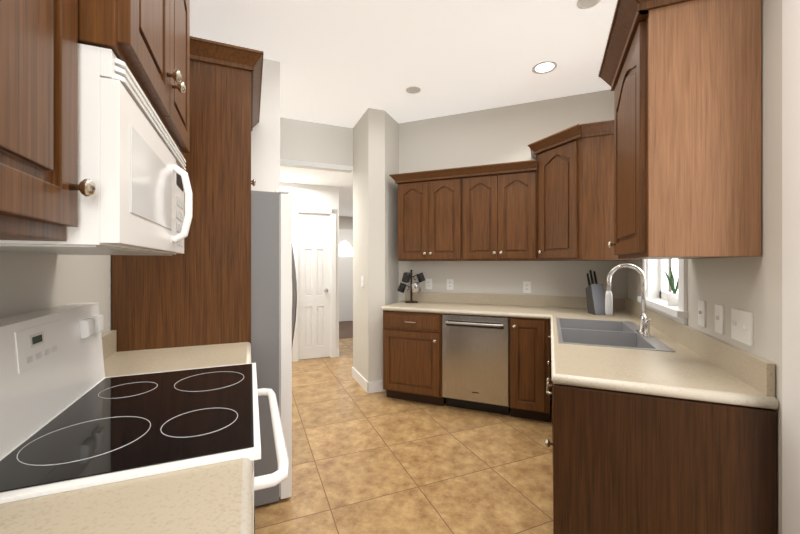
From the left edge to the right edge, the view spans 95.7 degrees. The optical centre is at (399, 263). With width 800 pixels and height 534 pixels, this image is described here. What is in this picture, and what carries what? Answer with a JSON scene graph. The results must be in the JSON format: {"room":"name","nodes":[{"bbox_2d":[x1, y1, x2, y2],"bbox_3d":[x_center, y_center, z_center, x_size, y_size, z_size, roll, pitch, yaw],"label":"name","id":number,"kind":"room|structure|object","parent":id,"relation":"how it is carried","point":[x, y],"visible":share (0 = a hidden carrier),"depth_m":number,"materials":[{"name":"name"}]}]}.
{"room":"kitchen","nodes":[
{"label":"kitchen","id":0,"kind":"room"},
{"bbox_2d":[0,252,110,334],"bbox_3d":[-1.015,-0.140,0.727,0.120,2.920,8.120,0,0,-23],"label":"wall","id":1,"kind":"structure","parent":0,"point":[30,282],"depth_m":1.19,"materials":[{"name":"grey paint"}]},
{"bbox_2d":[0,28,95,227],"bbox_3d":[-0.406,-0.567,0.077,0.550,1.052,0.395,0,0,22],"label":"upper cabinet","id":2,"kind":"object","parent":1,"relation":"attached to","point":[40,187],"depth_m":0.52,"materials":[{"name":"brown wood"}]},
{"bbox_2d":[78,0,189,156],"bbox_3d":[-0.815,-0.753,0.992,0.446,0.703,0.816,0,0,-23],"label":"upper cabinet","id":3,"kind":"object","parent":1,"relation":"attached to","point":[147,42],"visible":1,"depth_m":0.88,"materials":[{"name":"brown wood"}]},
{"bbox_2d":[0,43,191,255],"bbox_3d":[-0.813,-0.214,0.960,0.424,0.367,0.748,0,0,-22],"label":"microwave","id":4,"kind":"object","parent":3,"relation":"attached to","point":[131,162],"visible":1,"depth_m":0.71,"materials":[{"name":"white plastic"}]},
{"bbox_2d":[251,58,279,191],"bbox_3d":[-1.350,-0.140,2.764,0.820,2.920,0.120,0,0,-23],"label":"wall","id":5,"kind":"structure","parent":0,"point":[265,153],"depth_m":2.83,"materials":[{"name":"white paint"}]},
{"bbox_2d":[280,182,338,360],"bbox_3d":[-1.730,0.110,4.869,1.810,2.420,0.120,0,0,-22],"label":"wall","id":6,"kind":"structure","parent":0,"point":[314,196],"depth_m":5.06,"materials":[{"name":"white paint"}]},
{"bbox_2d":[299,213,329,359],"bbox_3d":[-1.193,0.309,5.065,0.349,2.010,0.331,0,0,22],"label":"hall door","id":7,"kind":"structure","parent":6,"relation":"in","point":[314,285],"depth_m":5.05,"materials":[{"name":"white paint"}]},
{"bbox_2d":[293,207,335,360],"bbox_3d":[-1.198,0.273,5.060,0.590,2.095,0.103,0,0,-23],"label":"door frame","id":8,"kind":"structure","parent":6,"relation":"attached to","point":[305,210],"depth_m":5.10,"materials":[{"name":"white wood"}]},
{"bbox_2d":[280,117,352,172],"bbox_3d":[-2.479,-1.349,3.530,4.120,0.501,0.120,0,0,-23],"label":"wall","id":9,"kind":"structure","parent":0,"point":[307,141],"depth_m":4.10,"materials":[{"name":"white paint"}]},
{"bbox_2d":[280,159,352,216],"bbox_3d":[-0.589,-1.125,7.955,13.000,0.050,6.850,0,0,-23],"label":"ceiling","id":10,"kind":"structure","parent":0,"point":[343,181],"depth_m":4.66,"materials":[{"name":"white paint"}]},
{"bbox_2d":[339,321,352,338],"bbox_3d":[-0.049,1.318,7.827,4.100,0.004,1.900,0,0,-23],"label":"floor","id":11,"kind":"structure","parent":0,"point":[345,329],"depth_m":7.27,"materials":[{"name":"brown"}]},
{"bbox_2d":[353,108,398,381],"bbox_3d":[-0.343,-0.140,4.051,0.552,2.920,0.618,0,0,22],"label":"wall","id":12,"kind":"structure","parent":0,"point":[375,192],"depth_m":3.80,"materials":[{"name":"grey paint"}]},
{"bbox_2d":[361,276,363,286],"bbox_3d":[-0.404,0.190,3.892,0.057,0.115,0.057,0,0,22],"label":"light switch","id":13,"kind":"object","parent":12,"relation":"attached to","point":[362,281],"visible":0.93,"depth_m":3.88,"materials":[{"name":"white plastic"}]},
{"bbox_2d":[352,367,384,392],"bbox_3d":[-0.383,1.265,3.952,0.571,0.110,0.444,0,0,22],"label":"baseboard","id":14,"kind":"structure","parent":12,"relation":"attached to","point":[366,385],"depth_m":3.75,"materials":[{"name":"white wood"}]},
{"bbox_2d":[190,0,616,127],"bbox_3d":[1.548,-1.625,0.181,11.000,0.050,9.150,0,0,-23],"label":"ceiling","id":15,"kind":"structure","parent":0,"point":[346,63],"depth_m":2.70,"materials":[{"name":"white paint"}]},
{"bbox_2d":[406,86,420,93],"bbox_3d":[0.122,-1.597,3.327,0.136,0.006,0.136,0,0,-17],"label":"recessed light","id":16,"kind":"object","parent":15,"relation":"in","point":[413,89],"depth_m":3.33,"materials":[{"name":"white"}]},
{"bbox_2d":[532,61,556,73],"bbox_3d":[1.176,-1.597,2.944,0.189,0.006,0.189,0,0,16],"label":"recessed light","id":17,"kind":"object","parent":15,"relation":"in","point":[544,67],"depth_m":2.94,"materials":[{"name":"white"}]},
{"bbox_2d":[577,0,600,8],"bbox_3d":[1.148,-1.597,2.198,0.136,0.006,0.136,0,0,16],"label":"recessed light","id":18,"kind":"object","parent":15,"relation":"in","point":[582,4],"depth_m":2.22,"materials":[{"name":"white"}]},
{"bbox_2d":[255,338,552,533],"bbox_3d":[-0.238,1.345,3.346,15.000,0.050,16.000,0,0,22],"label":"floor","id":19,"kind":"structure","parent":0,"point":[364,461],"depth_m":2.36,"materials":[{"name":"tile"}]},
{"bbox_2d":[0,302,288,533],"bbox_3d":[-0.685,0.727,1.028,0.660,1.184,0.756,0,0,-23],"label":"range","id":20,"kind":"object","parent":19,"relation":"on","point":[72,417],"visible":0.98,"depth_m":0.88,"materials":[{"name":"white"}]},
{"bbox_2d":[111,36,263,351],"bbox_3d":[-1.204,0.107,2.214,0.661,2.425,0.992,0,0,-23],"label":"tall cabinet","id":21,"kind":"object","parent":19,"relation":"on","point":[197,292],"visible":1,"depth_m":1.84,"materials":[{"name":"brown wood"}]},
{"bbox_2d":[251,190,296,506],"bbox_3d":[-1.102,0.457,2.295,0.860,1.727,0.895,0,0,-22],"label":"fridge","id":22,"kind":"object","parent":19,"relation":"on","point":[273,295],"visible":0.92,"depth_m":1.98,"materials":[{"name":"white painted metal"},{"name":"gray painted metal"}]},
{"bbox_2d":[383,310,445,405],"bbox_3d":[0.212,0.885,3.664,0.588,0.870,0.660,0,0,22],"label":"base cabinet","id":23,"kind":"object","parent":19,"relation":"on","point":[412,356],"visible":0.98,"depth_m":3.39,"materials":[{"name":"brown wood"}]},
{"bbox_2d":[381,270,544,318],"bbox_3d":[0.629,0.254,3.490,1.500,0.389,0.662,0,0,22],"label":"countertop","id":24,"kind":"structure","parent":23,"relation":"on","point":[500,305],"depth_m":3.58,"materials":[{"name":"stone"}]},
{"bbox_2d":[442,314,509,414],"bbox_3d":[0.752,0.886,3.420,0.580,0.868,0.645,0,0,22],"label":"dishwasher","id":25,"kind":"object","parent":19,"relation":"on","point":[475,362],"visible":0.83,"depth_m":3.17,"materials":[{"name":"silver metal"}]},
{"bbox_2d":[510,317,549,421],"bbox_3d":[1.180,0.885,3.263,0.316,0.870,0.660,0,0,22],"label":"base cabinet","id":26,"kind":"object","parent":19,"relation":"on","point":[529,359],"visible":0.98,"depth_m":3.00,"materials":[{"name":"brown wood"}]},
{"bbox_2d":[549,361,776,533],"bbox_3d":[0.968,0.885,1.484,0.629,0.870,0.559,0,0,22],"label":"base cabinet","id":27,"kind":"object","parent":19,"relation":"on","point":[629,463],"depth_m":1.22,"materials":[{"name":"brown wood"}]},
{"bbox_2d":[545,263,778,409],"bbox_3d":[1.303,0.299,2.302,0.635,0.607,2.342,0,0,22],"label":"countertop","id":28,"kind":"structure","parent":27,"relation":"on","point":[600,339],"depth_m":1.55,"materials":[{"name":"stone"}]},
{"bbox_2d":[605,263,653,337],"bbox_3d":[1.334,0.201,2.132,0.222,0.410,0.220,0,0,23],"label":"faucet","id":29,"kind":"object","parent":28,"relation":"on","point":[644,331],"depth_m":2.11,"materials":[{"name":"silver metal"}]},
{"bbox_3d":[-0.327,0.885,-0.015,1.427,0.870,1.442,0,0,22],"label":"base cabinet","id":30,"kind":"object","parent":19,"relation":"on","visible":0},
{"bbox_2d":[0,458,252,533],"bbox_3d":[-0.310,0.378,-0.024,0.601,0.140,1.473,0,0,-23],"label":"countertop","id":31,"kind":"structure","parent":30,"relation":"on","point":[216,498],"depth_m":0.61,"materials":[{"name":"stone"}]},
{"bbox_3d":[-0.984,0.885,1.569,0.749,0.870,0.738,0,0,22],"label":"base cabinet","id":32,"kind":"object","parent":19,"relation":"on","visible":0},
{"bbox_2d":[101,330,250,376],"bbox_3d":[-0.973,0.378,1.577,0.601,0.140,0.477,0,0,-23],"label":"countertop","id":33,"kind":"structure","parent":32,"relation":"on","point":[116,363],"depth_m":1.57,"materials":[{"name":"stone"}]},
{"bbox_2d":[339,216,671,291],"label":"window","id":34,"kind":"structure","parent":0,"point":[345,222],"depth_m":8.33,"materials":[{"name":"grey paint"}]},
{"bbox_2d":[339,229,352,321],"bbox_3d":[-1.278,0.260,8.311,1.060,2.120,0.055,0,0,-23],"label":"door","id":35,"kind":"structure","parent":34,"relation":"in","point":[345,274],"depth_m":8.30,"materials":[{"name":"white wood"}]},
{"bbox_2d":[399,89,626,399],"bbox_3d":[1.096,-0.140,3.724,2.355,2.920,0.120,0,0,22],"label":"wall","id":36,"kind":"structure","parent":0,"point":[506,134],"depth_m":3.69,"materials":[{"name":"grey paint"}]},
{"bbox_2d":[425,279,431,288],"bbox_3d":[0.316,0.220,3.977,0.075,0.115,0.009,0,0,22],"label":"electrical outlet plate","id":37,"kind":"object","parent":36,"relation":"attached to","point":[428,282],"depth_m":3.98,"materials":[{"name":"white plastic"}]},
{"bbox_2d":[447,279,453,289],"bbox_3d":[0.538,0.220,3.885,0.075,0.115,0.009,0,0,22],"label":"electrical outlet plate","id":38,"kind":"object","parent":36,"relation":"attached to","point":[450,282],"depth_m":3.88,"materials":[{"name":"white plastic"}]},
{"bbox_2d":[389,160,536,260],"bbox_3d":[0.620,-0.475,3.640,1.420,0.890,0.391,0,0,22],"label":"upper cabinet","id":39,"kind":"object","parent":36,"relation":"attached to","point":[488,212],"visible":1,"depth_m":3.47,"materials":[{"name":"brown wood"}]},
{"bbox_2d":[523,281,530,292],"bbox_3d":[1.258,0.230,3.587,0.075,0.115,0.009,0,0,22],"label":"electrical outlet plate","id":40,"kind":"object","parent":36,"relation":"attached to","point":[526,285],"depth_m":3.58,"materials":[{"name":"white plastic"}]},
{"bbox_2d":[528,120,641,260],"bbox_3d":[1.525,-0.550,3.085,0.826,1.040,0.724,0,0,22],"label":"upper cabinet","id":41,"kind":"object","parent":36,"relation":"attached to","point":[575,192],"visible":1,"depth_m":2.86,"materials":[{"name":"brown wood"}]},
{"bbox_2d":[627,0,781,533],"bbox_3d":[1.359,-0.140,1.439,0.120,2.920,3.899,0,0,22],"label":"wall","id":42,"kind":"structure","parent":0,"point":[753,285],"depth_m":1.17,"materials":[{"name":"grey paint"}]},
{"bbox_2d":[637,259,687,324],"bbox_3d":[1.662,-0.268,2.231,0.166,1.235,0.905,0,0,22],"label":"window","id":43,"kind":"structure","parent":42,"relation":"in","point":[653,270],"depth_m":2.41,"materials":[{"name":"white glass"}]},
{"bbox_2d":[665,267,677,305],"bbox_3d":[1.594,0.130,2.095,0.092,0.220,0.133,0,0,22],"label":"plant","id":44,"kind":"object","parent":43,"relation":"on","point":[672,299],"visible":0.73,"depth_m":2.07,"materials":[{"name":"green plant"}]},
{"bbox_2d":[598,0,761,258],"bbox_3d":[1.111,-0.520,1.531,0.401,0.990,0.720,0,0,22],"label":"upper cabinet","id":45,"kind":"object","parent":42,"relation":"attached to","point":[682,79],"visible":1,"depth_m":1.26,"materials":[{"name":"brown wood"}]},
{"bbox_2d":[698,300,705,326],"bbox_3d":[1.374,0.225,1.655,0.016,0.115,0.075,0,0,22],"label":"switch plate","id":46,"kind":"object","parent":42,"relation":"attached to","point":[701,304],"depth_m":1.64,"materials":[{"name":"white plastic"}]},
{"bbox_2d":[715,304,723,334],"bbox_3d":[1.304,0.225,1.485,0.016,0.115,0.075,0,0,22],"label":"switch plate","id":47,"kind":"object","parent":42,"relation":"attached to","point":[719,309],"depth_m":1.48,"materials":[{"name":"white plastic"}]},
{"bbox_2d":[724,306,752,345],"bbox_3d":[1.233,0.225,1.313,0.016,0.115,0.145,0,0,22],"label":"switch plate","id":48,"kind":"object","parent":42,"relation":"attached to","point":[742,326],"depth_m":1.30,"materials":[{"name":"white plastic"}]},
{"bbox_2d":[782,0,799,533],"bbox_3d":[1.167,0.240,0.989,0.141,2.160,0.100,0,0,22],"label":"door frame","id":49,"kind":"structure","parent":42,"relation":"attached to","point":[790,266],"depth_m":1.02,"materials":[{"name":"white"}]},
{"label":"outside","id":50,"kind":"structure","parent":0,"visible":0},
{"bbox_2d":[672,259,677,292],"bbox_3d":[1.915,-0.280,2.140,0.010,2.600,1.940,0,0,22],"label":"sky","id":51,"kind":"structure","parent":50,"point":[675,267],"depth_m":2.95,"materials":[{"name":"white"}]}
]}

